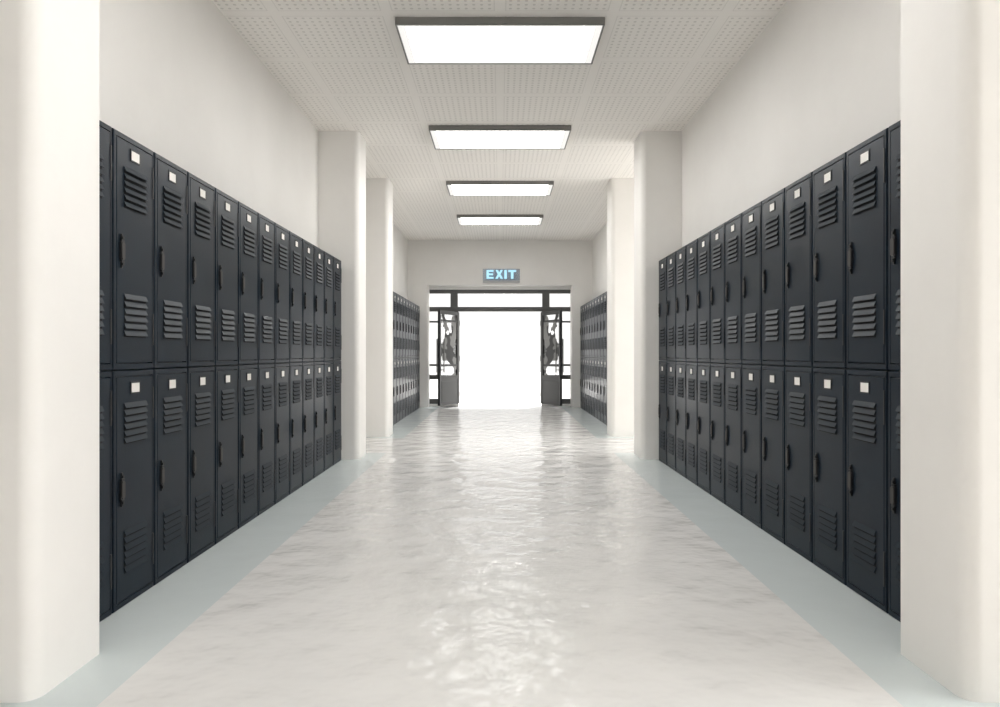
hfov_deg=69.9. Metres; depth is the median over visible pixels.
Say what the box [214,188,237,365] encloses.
locker
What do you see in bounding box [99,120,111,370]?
locker
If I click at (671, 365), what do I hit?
locker
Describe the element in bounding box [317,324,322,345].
vent
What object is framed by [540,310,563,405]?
door
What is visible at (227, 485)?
vent
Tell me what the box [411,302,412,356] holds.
locker
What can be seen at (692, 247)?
locker
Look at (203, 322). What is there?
vent
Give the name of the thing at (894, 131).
locker
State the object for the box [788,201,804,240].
vent
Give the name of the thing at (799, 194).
locker
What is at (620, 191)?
pillar
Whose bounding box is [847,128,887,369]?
locker
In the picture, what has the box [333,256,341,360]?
locker
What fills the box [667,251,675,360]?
locker
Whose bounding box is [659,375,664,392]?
vent
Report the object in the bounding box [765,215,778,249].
vent
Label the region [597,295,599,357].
locker
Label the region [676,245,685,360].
locker
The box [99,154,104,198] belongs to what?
vent
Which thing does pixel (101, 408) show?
vent
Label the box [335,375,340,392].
vent
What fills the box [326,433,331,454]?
vent
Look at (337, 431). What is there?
vent
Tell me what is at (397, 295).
locker
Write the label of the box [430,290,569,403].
door frame
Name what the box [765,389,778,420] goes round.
vent
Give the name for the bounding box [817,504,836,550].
vent
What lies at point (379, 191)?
pillar
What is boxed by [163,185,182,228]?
vent
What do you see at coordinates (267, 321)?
vent
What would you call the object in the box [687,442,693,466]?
vent
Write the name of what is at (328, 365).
locker
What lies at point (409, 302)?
locker
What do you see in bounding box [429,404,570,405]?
trim
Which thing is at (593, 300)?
locker
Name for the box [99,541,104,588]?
vent
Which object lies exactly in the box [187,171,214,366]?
locker
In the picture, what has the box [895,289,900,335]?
vent
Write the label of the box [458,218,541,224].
diffuser
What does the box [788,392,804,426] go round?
vent
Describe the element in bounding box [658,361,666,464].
locker
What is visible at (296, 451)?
vent
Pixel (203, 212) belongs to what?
vent
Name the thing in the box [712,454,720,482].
vent
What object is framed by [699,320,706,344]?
vent
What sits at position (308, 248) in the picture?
locker
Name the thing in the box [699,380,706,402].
vent
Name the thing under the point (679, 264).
vent
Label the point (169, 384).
locker
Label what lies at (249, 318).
vent
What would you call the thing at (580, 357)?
locker
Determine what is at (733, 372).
locker
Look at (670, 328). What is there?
vent
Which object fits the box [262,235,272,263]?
vent
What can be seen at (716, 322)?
vent
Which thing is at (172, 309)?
vent
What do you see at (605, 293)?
locker
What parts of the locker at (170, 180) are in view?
handle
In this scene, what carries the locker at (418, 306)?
on the locker at (418, 357)
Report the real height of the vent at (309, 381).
0.172 m
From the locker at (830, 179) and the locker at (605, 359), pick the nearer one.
the locker at (830, 179)
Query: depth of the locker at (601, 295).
10.93 m
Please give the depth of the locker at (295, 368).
5.46 m
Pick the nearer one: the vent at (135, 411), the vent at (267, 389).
the vent at (135, 411)
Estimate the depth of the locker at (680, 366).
6.15 m
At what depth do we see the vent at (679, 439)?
6.18 m
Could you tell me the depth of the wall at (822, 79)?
4.44 m
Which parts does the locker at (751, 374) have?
handle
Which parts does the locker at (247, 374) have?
handle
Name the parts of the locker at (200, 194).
handle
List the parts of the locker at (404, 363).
door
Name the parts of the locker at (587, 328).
door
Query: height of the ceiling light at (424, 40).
0.051 m
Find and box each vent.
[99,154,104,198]
[99,289,104,335]
[99,406,104,449]
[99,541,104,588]
[124,166,147,215]
[124,293,147,337]
[124,400,147,443]
[124,520,147,573]
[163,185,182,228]
[163,300,182,338]
[163,396,182,434]
[163,504,182,550]
[195,201,211,240]
[195,305,211,340]
[195,392,211,426]
[195,490,211,531]
[221,215,234,249]
[221,309,234,341]
[221,389,234,420]
[221,479,234,515]
[244,226,255,257]
[244,313,255,342]
[244,386,255,414]
[244,469,255,502]
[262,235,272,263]
[262,316,272,342]
[262,384,272,410]
[262,461,272,491]
[279,243,287,270]
[279,318,287,343]
[279,382,287,406]
[279,454,287,482]
[293,250,300,275]
[293,320,300,344]
[293,380,300,402]
[293,448,300,474]
[306,257,312,279]
[306,323,312,344]
[306,378,312,399]
[306,442,312,466]
[317,262,322,283]
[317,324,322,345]
[317,377,322,397]
[317,437,322,460]
[326,267,331,287]
[326,326,331,345]
[326,376,331,394]
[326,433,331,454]
[335,271,340,290]
[335,327,340,345]
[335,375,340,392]
[335,429,340,449]
[397,337,399,348]
[600,337,602,348]
[659,271,664,290]
[659,327,664,345]
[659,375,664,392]
[659,429,664,449]
[668,267,673,287]
[668,326,673,345]
[668,376,673,394]
[668,433,673,454]
[677,262,682,283]
[677,324,682,345]
[677,377,682,397]
[677,437,682,460]
[687,257,693,279]
[687,323,693,344]
[687,378,693,399]
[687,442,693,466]
[699,250,706,275]
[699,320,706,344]
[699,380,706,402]
[699,448,706,474]
[712,243,720,270]
[712,318,720,343]
[712,382,720,406]
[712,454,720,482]
[727,235,737,263]
[727,316,737,342]
[727,384,737,410]
[727,461,737,491]
[744,226,755,257]
[744,313,755,342]
[744,386,755,414]
[744,469,755,502]
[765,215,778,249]
[765,309,778,341]
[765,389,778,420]
[765,479,778,515]
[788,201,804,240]
[788,305,804,340]
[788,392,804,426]
[788,490,804,531]
[817,185,836,228]
[817,300,836,338]
[817,396,836,434]
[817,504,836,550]
[852,166,875,215]
[852,293,875,337]
[852,400,875,443]
[852,520,875,573]
[895,154,900,198]
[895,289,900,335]
[895,406,900,449]
[895,541,900,588]
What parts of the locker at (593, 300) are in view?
door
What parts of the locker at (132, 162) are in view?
handle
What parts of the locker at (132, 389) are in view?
handle, door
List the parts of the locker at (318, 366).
handle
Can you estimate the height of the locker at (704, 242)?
0.979 m
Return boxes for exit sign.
[483,270,519,282]
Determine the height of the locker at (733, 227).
0.979 m
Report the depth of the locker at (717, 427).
5.11 m
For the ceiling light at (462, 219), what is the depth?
11.53 m
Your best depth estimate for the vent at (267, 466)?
4.79 m
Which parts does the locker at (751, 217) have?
handle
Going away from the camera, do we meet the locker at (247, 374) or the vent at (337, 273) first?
the locker at (247, 374)
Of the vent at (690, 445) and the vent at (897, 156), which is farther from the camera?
the vent at (690, 445)
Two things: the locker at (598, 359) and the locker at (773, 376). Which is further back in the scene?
the locker at (598, 359)
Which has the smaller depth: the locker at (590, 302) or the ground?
the locker at (590, 302)
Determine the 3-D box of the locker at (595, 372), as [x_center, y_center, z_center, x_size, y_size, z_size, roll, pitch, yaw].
[1.672,0.560,11.648,0.250,0.979,0.335,0,0,0]
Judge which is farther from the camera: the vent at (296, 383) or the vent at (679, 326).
the vent at (679, 326)
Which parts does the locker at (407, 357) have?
door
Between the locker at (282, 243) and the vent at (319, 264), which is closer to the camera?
the locker at (282, 243)
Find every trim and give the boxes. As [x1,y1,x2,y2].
[428,285,571,289]
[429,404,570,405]
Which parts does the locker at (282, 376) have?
handle, door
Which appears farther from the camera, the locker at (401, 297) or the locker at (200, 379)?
the locker at (401, 297)
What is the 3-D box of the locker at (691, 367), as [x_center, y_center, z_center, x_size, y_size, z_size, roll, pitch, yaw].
[1.672,0.560,5.831,0.250,0.979,0.335,0,0,0]
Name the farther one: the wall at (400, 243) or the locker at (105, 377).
the wall at (400, 243)
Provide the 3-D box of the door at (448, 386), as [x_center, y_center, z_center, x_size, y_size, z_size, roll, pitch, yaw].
[-0.989,0.084,13.871,0.175,1.808,0.779,0,0,25]
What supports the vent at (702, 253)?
attached to the locker at (704, 242)
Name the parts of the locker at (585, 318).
door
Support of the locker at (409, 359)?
on the floor
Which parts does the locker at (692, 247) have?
handle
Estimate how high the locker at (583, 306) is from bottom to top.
0.979 m
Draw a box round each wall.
[99,0,317,246]
[393,223,407,299]
[408,240,591,406]
[592,223,606,299]
[682,0,900,246]
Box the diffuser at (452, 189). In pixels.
[447,185,552,194]
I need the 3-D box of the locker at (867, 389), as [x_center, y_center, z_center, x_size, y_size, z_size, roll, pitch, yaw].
[1.672,0.560,3.059,0.250,0.979,0.335,0,0,0]
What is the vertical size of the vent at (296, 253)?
0.172 m
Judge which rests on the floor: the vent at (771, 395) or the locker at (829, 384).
the locker at (829, 384)
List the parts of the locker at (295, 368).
handle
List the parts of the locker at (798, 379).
handle, door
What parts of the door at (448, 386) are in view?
pull handle, pull handle, kick panel, glass pane, glass pane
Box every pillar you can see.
[0,0,98,702]
[318,131,365,458]
[366,178,392,436]
[607,178,633,436]
[634,131,681,458]
[901,0,999,702]
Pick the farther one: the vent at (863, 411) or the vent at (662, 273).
the vent at (662, 273)
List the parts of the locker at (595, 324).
door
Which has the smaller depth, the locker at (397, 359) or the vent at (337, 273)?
the vent at (337, 273)
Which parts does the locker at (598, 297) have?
door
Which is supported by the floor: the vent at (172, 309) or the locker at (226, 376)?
the locker at (226, 376)
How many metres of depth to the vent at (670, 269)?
6.51 m
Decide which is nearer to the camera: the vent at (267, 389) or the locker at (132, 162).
the locker at (132, 162)
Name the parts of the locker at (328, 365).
handle, door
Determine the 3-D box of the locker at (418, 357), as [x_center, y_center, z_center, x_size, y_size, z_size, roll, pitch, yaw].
[-1.672,0.560,13.727,0.250,0.979,0.335,0,0,0]
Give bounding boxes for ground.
[430,372,569,405]
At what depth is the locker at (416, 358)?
13.37 m
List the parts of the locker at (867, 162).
handle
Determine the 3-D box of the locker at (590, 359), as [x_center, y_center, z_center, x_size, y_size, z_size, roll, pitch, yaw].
[1.672,0.560,12.341,0.250,0.979,0.335,0,0,0]
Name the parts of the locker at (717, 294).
handle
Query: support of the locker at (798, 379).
on the floor
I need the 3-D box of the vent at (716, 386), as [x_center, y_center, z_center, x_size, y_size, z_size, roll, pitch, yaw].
[1.554,0.291,5.138,0.012,0.172,0.184,0,0,0]
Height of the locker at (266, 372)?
0.979 m
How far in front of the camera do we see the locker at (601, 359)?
10.94 m
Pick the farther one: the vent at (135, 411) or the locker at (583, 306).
the locker at (583, 306)
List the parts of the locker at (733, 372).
handle, door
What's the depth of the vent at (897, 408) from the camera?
2.80 m
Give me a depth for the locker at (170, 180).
3.38 m
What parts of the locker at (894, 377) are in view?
handle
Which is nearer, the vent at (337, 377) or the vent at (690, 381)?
the vent at (690, 381)
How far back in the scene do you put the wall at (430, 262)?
13.95 m
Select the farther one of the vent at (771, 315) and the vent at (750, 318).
the vent at (750, 318)
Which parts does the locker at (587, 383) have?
door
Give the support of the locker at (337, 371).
on the floor
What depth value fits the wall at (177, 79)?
4.41 m
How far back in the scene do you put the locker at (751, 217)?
4.42 m
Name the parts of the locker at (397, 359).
door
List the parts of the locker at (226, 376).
handle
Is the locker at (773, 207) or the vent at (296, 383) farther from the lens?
the vent at (296, 383)
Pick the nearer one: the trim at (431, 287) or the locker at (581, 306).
the locker at (581, 306)
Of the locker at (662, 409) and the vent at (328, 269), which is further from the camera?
the locker at (662, 409)
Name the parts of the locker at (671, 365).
door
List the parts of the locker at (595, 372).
door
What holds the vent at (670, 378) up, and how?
attached to the locker at (671, 365)
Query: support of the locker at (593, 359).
on the floor
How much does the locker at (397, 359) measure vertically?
0.979 m
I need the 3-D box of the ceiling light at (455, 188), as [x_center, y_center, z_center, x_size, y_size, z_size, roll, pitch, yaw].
[0.000,-2.179,9.456,1.374,0.051,0.643,0,0,0]
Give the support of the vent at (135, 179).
attached to the locker at (132, 162)
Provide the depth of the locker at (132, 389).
3.03 m
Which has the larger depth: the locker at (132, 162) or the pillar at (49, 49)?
the locker at (132, 162)
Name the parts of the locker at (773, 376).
handle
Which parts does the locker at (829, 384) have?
handle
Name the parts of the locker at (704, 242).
handle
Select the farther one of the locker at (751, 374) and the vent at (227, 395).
the locker at (751, 374)
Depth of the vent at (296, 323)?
5.48 m
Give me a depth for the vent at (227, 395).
4.09 m
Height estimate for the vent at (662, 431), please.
0.181 m
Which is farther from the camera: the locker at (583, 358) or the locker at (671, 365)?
the locker at (583, 358)
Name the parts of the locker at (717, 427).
handle, door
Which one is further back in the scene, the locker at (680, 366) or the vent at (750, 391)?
the locker at (680, 366)
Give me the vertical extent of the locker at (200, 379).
0.979 m
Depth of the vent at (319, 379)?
6.18 m
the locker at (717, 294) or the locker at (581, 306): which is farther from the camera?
the locker at (581, 306)
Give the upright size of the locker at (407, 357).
0.979 m
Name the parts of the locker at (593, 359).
door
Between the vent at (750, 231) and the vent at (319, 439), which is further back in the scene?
the vent at (319, 439)
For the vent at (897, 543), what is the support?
attached to the locker at (894, 377)
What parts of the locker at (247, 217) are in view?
handle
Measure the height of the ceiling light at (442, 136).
0.051 m
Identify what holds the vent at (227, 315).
attached to the locker at (226, 207)
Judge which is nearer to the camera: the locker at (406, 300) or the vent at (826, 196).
the vent at (826, 196)
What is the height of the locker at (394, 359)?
0.979 m
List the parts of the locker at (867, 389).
handle, door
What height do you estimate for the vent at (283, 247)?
0.172 m
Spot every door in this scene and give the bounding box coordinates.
[436,310,459,405]
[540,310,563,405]
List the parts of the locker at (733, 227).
handle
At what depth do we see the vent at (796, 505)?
3.75 m
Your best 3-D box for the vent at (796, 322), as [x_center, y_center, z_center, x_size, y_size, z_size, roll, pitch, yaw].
[1.554,-0.159,3.752,0.012,0.181,0.184,0,0,0]
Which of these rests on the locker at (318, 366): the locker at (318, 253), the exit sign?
the locker at (318, 253)
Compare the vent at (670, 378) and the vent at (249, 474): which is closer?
the vent at (249, 474)
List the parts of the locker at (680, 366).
handle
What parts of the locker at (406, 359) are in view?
door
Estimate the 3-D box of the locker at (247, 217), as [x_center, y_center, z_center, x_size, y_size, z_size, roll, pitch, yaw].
[-1.672,-0.422,4.445,0.250,0.979,0.335,0,0,0]
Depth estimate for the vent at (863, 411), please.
3.06 m
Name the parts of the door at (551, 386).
kick panel, glass pane, glass pane, pull handle, pull handle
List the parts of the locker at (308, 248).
handle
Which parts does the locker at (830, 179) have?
handle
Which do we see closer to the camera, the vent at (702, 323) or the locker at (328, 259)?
the vent at (702, 323)
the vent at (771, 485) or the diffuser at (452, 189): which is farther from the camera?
the diffuser at (452, 189)
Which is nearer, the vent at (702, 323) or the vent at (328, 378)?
the vent at (702, 323)
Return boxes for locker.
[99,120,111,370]
[99,371,111,621]
[103,369,153,612]
[112,128,153,369]
[150,368,186,585]
[153,152,186,367]
[173,366,214,562]
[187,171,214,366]
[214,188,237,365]
[214,365,237,544]
[238,201,257,364]
[238,365,257,528]
[243,364,274,515]
[258,213,274,363]
[267,363,289,503]
[275,223,289,362]
[289,231,302,362]
[289,362,302,494]
[302,238,313,361]
[302,362,313,485]
[313,361,332,470]
[314,245,323,360]
[314,362,323,477]
[324,251,332,360]
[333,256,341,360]
[333,361,341,464]
[393,291,396,357]
[393,358,396,424]
[396,293,399,357]
[396,358,399,422]
[400,295,402,357]
[400,358,402,419]
[403,297,405,357]
[403,358,405,417]
[405,298,407,357]
[405,358,407,416]
[407,357,412,412]
[408,300,410,356]
[408,358,410,414]
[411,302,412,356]
[413,303,415,356]
[413,357,415,411]
[415,304,417,356]
[415,357,417,409]
[418,306,419,356]
[418,357,419,407]
[580,306,581,356]
[580,357,581,407]
[582,304,584,356]
[582,357,584,409]
[584,303,586,356]
[584,357,586,411]
[586,302,588,356]
[586,357,592,412]
[589,300,591,356]
[589,358,591,414]
[591,298,594,357]
[591,358,594,416]
[594,297,596,357]
[594,358,596,417]
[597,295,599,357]
[597,358,599,419]
[600,293,603,357]
[600,358,603,422]
[603,291,606,357]
[603,358,606,424]
[658,256,666,360]
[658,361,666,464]
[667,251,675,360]
[667,361,686,470]
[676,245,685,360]
[676,362,685,477]
[686,238,697,361]
[686,362,697,485]
[697,231,710,362]
[697,362,710,494]
[710,223,724,362]
[710,363,732,503]
[725,213,741,363]
[725,364,756,515]
[742,201,761,364]
[742,365,761,528]
[762,188,785,365]
[762,365,785,544]
[785,171,812,366]
[785,366,826,562]
[813,152,846,367]
[813,368,849,585]
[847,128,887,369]
[847,369,896,612]
[888,120,900,370]
[888,371,900,621]
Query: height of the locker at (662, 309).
0.979 m
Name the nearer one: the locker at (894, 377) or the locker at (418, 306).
the locker at (894, 377)
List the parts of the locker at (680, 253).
handle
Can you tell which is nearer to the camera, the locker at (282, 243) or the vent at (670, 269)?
the locker at (282, 243)
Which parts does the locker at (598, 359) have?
door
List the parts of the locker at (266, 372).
handle, door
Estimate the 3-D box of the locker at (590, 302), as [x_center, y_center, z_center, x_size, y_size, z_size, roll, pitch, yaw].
[1.672,-0.422,12.341,0.250,0.979,0.335,0,0,0]
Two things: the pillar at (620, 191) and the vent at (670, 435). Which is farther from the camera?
the pillar at (620, 191)
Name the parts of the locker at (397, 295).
door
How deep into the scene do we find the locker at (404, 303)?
11.65 m
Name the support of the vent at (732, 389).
attached to the locker at (733, 372)
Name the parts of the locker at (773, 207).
handle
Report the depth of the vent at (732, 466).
4.79 m
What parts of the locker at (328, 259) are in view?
handle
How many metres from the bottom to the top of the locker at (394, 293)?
0.979 m
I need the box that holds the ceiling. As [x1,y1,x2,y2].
[212,0,787,239]
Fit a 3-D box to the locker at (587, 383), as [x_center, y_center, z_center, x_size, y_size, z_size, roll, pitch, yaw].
[1.672,0.560,12.687,0.250,0.979,0.335,0,0,0]
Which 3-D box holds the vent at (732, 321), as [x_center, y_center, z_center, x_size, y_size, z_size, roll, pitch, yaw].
[1.554,-0.159,4.792,0.012,0.181,0.184,0,0,0]
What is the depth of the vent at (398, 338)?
10.93 m
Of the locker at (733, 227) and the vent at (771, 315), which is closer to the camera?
the vent at (771, 315)
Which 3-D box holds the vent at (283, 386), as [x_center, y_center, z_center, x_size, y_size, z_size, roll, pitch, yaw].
[-1.554,0.291,5.138,0.012,0.172,0.184,0,0,0]
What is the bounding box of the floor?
[0,406,999,706]
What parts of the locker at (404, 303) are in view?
door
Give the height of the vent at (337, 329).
0.181 m
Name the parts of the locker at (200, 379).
handle, door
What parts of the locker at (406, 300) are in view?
door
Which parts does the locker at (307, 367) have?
handle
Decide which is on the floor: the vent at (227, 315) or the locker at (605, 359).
the locker at (605, 359)
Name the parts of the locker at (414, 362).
door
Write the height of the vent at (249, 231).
0.172 m
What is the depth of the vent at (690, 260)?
5.85 m
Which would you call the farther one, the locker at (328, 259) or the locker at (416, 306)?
the locker at (416, 306)
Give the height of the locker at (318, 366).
0.979 m
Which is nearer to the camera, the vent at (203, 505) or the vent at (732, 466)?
the vent at (203, 505)
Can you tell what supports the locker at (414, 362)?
on the floor
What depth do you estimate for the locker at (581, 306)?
13.71 m
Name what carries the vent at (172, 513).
attached to the locker at (169, 384)
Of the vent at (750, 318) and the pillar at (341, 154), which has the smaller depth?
the vent at (750, 318)
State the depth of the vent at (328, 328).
6.50 m
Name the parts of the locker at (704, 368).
handle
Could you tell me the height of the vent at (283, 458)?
0.181 m
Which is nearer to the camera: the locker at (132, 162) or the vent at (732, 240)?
the locker at (132, 162)
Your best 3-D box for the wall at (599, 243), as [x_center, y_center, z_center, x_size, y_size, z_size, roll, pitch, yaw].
[1.900,-0.577,11.613,0.200,3.254,4.695,0,0,0]
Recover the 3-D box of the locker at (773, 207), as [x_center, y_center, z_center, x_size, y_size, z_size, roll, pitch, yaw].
[1.672,-0.422,4.099,0.250,0.979,0.335,0,0,0]
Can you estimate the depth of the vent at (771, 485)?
4.09 m
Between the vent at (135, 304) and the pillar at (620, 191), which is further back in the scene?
the pillar at (620, 191)
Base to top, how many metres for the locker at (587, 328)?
0.979 m
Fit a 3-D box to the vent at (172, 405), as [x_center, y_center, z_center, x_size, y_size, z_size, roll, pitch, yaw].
[-1.554,0.291,3.406,0.012,0.172,0.184,0,0,0]
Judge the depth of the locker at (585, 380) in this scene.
12.99 m
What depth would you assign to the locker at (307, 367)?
5.80 m
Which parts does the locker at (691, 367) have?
handle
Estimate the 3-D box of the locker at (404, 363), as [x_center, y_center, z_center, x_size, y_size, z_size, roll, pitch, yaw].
[-1.672,0.560,11.648,0.250,0.979,0.335,0,0,0]
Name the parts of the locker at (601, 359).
door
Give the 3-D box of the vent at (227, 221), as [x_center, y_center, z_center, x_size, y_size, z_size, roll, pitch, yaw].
[-1.554,-0.692,4.099,0.012,0.172,0.184,0,0,0]
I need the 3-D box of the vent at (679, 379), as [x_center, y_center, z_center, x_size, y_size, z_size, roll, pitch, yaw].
[1.554,0.291,6.178,0.012,0.172,0.184,0,0,0]
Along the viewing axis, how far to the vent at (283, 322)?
5.14 m
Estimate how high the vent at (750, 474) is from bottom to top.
0.181 m
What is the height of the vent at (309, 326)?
0.181 m
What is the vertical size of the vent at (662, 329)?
0.181 m
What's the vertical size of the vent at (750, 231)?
0.172 m
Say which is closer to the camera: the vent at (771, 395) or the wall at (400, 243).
the vent at (771, 395)
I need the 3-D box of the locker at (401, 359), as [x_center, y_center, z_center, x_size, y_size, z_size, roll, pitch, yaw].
[-1.672,0.560,11.301,0.250,0.979,0.335,0,0,0]
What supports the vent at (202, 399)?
attached to the locker at (200, 379)
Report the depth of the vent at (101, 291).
2.80 m
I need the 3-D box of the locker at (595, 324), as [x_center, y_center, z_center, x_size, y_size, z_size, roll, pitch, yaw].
[1.672,-0.422,11.648,0.250,0.979,0.335,0,0,0]
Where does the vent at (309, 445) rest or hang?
attached to the locker at (307, 367)
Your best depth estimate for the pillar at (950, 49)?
2.22 m
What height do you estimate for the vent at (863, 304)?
0.181 m
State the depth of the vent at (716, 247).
5.15 m
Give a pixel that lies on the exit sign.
(487, 271)
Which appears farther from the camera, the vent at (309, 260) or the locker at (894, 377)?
the vent at (309, 260)
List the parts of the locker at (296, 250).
handle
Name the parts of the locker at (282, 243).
handle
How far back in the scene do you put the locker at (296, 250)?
5.46 m
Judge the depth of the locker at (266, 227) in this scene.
4.78 m
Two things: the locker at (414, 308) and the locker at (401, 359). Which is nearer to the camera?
the locker at (401, 359)
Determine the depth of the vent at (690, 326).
5.85 m
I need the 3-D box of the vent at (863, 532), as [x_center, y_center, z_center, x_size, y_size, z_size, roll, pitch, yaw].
[1.554,0.824,3.059,0.012,0.181,0.184,0,0,0]
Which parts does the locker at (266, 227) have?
handle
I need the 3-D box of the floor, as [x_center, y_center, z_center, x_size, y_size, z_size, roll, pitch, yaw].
[0.000,1.125,5.110,8.800,0.150,18.620,0,0,0]
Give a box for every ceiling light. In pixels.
[395,17,604,63]
[429,125,570,148]
[446,181,553,195]
[457,215,542,224]
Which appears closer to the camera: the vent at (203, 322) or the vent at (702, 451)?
the vent at (203, 322)
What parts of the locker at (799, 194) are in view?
handle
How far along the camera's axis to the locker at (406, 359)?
11.94 m
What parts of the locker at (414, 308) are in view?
door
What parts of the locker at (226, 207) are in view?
handle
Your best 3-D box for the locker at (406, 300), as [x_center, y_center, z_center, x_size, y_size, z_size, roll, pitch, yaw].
[-1.672,-0.422,11.994,0.250,0.979,0.335,0,0,0]
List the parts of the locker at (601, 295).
door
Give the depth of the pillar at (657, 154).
7.09 m
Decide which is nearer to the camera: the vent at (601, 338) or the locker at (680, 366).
the locker at (680, 366)
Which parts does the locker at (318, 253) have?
handle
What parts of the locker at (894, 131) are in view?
handle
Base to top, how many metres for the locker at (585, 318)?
0.979 m
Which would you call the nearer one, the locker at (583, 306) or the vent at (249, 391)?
the vent at (249, 391)
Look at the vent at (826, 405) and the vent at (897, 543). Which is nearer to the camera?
the vent at (897, 543)
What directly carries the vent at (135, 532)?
attached to the locker at (132, 389)
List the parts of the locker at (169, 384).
handle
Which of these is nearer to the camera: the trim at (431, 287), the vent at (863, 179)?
the vent at (863, 179)
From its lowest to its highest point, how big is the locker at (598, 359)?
0.979 m
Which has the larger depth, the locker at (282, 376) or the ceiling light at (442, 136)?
the ceiling light at (442, 136)
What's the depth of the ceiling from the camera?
6.00 m
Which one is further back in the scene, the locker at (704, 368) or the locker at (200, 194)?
the locker at (704, 368)
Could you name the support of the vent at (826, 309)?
attached to the locker at (830, 179)
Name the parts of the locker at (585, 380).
door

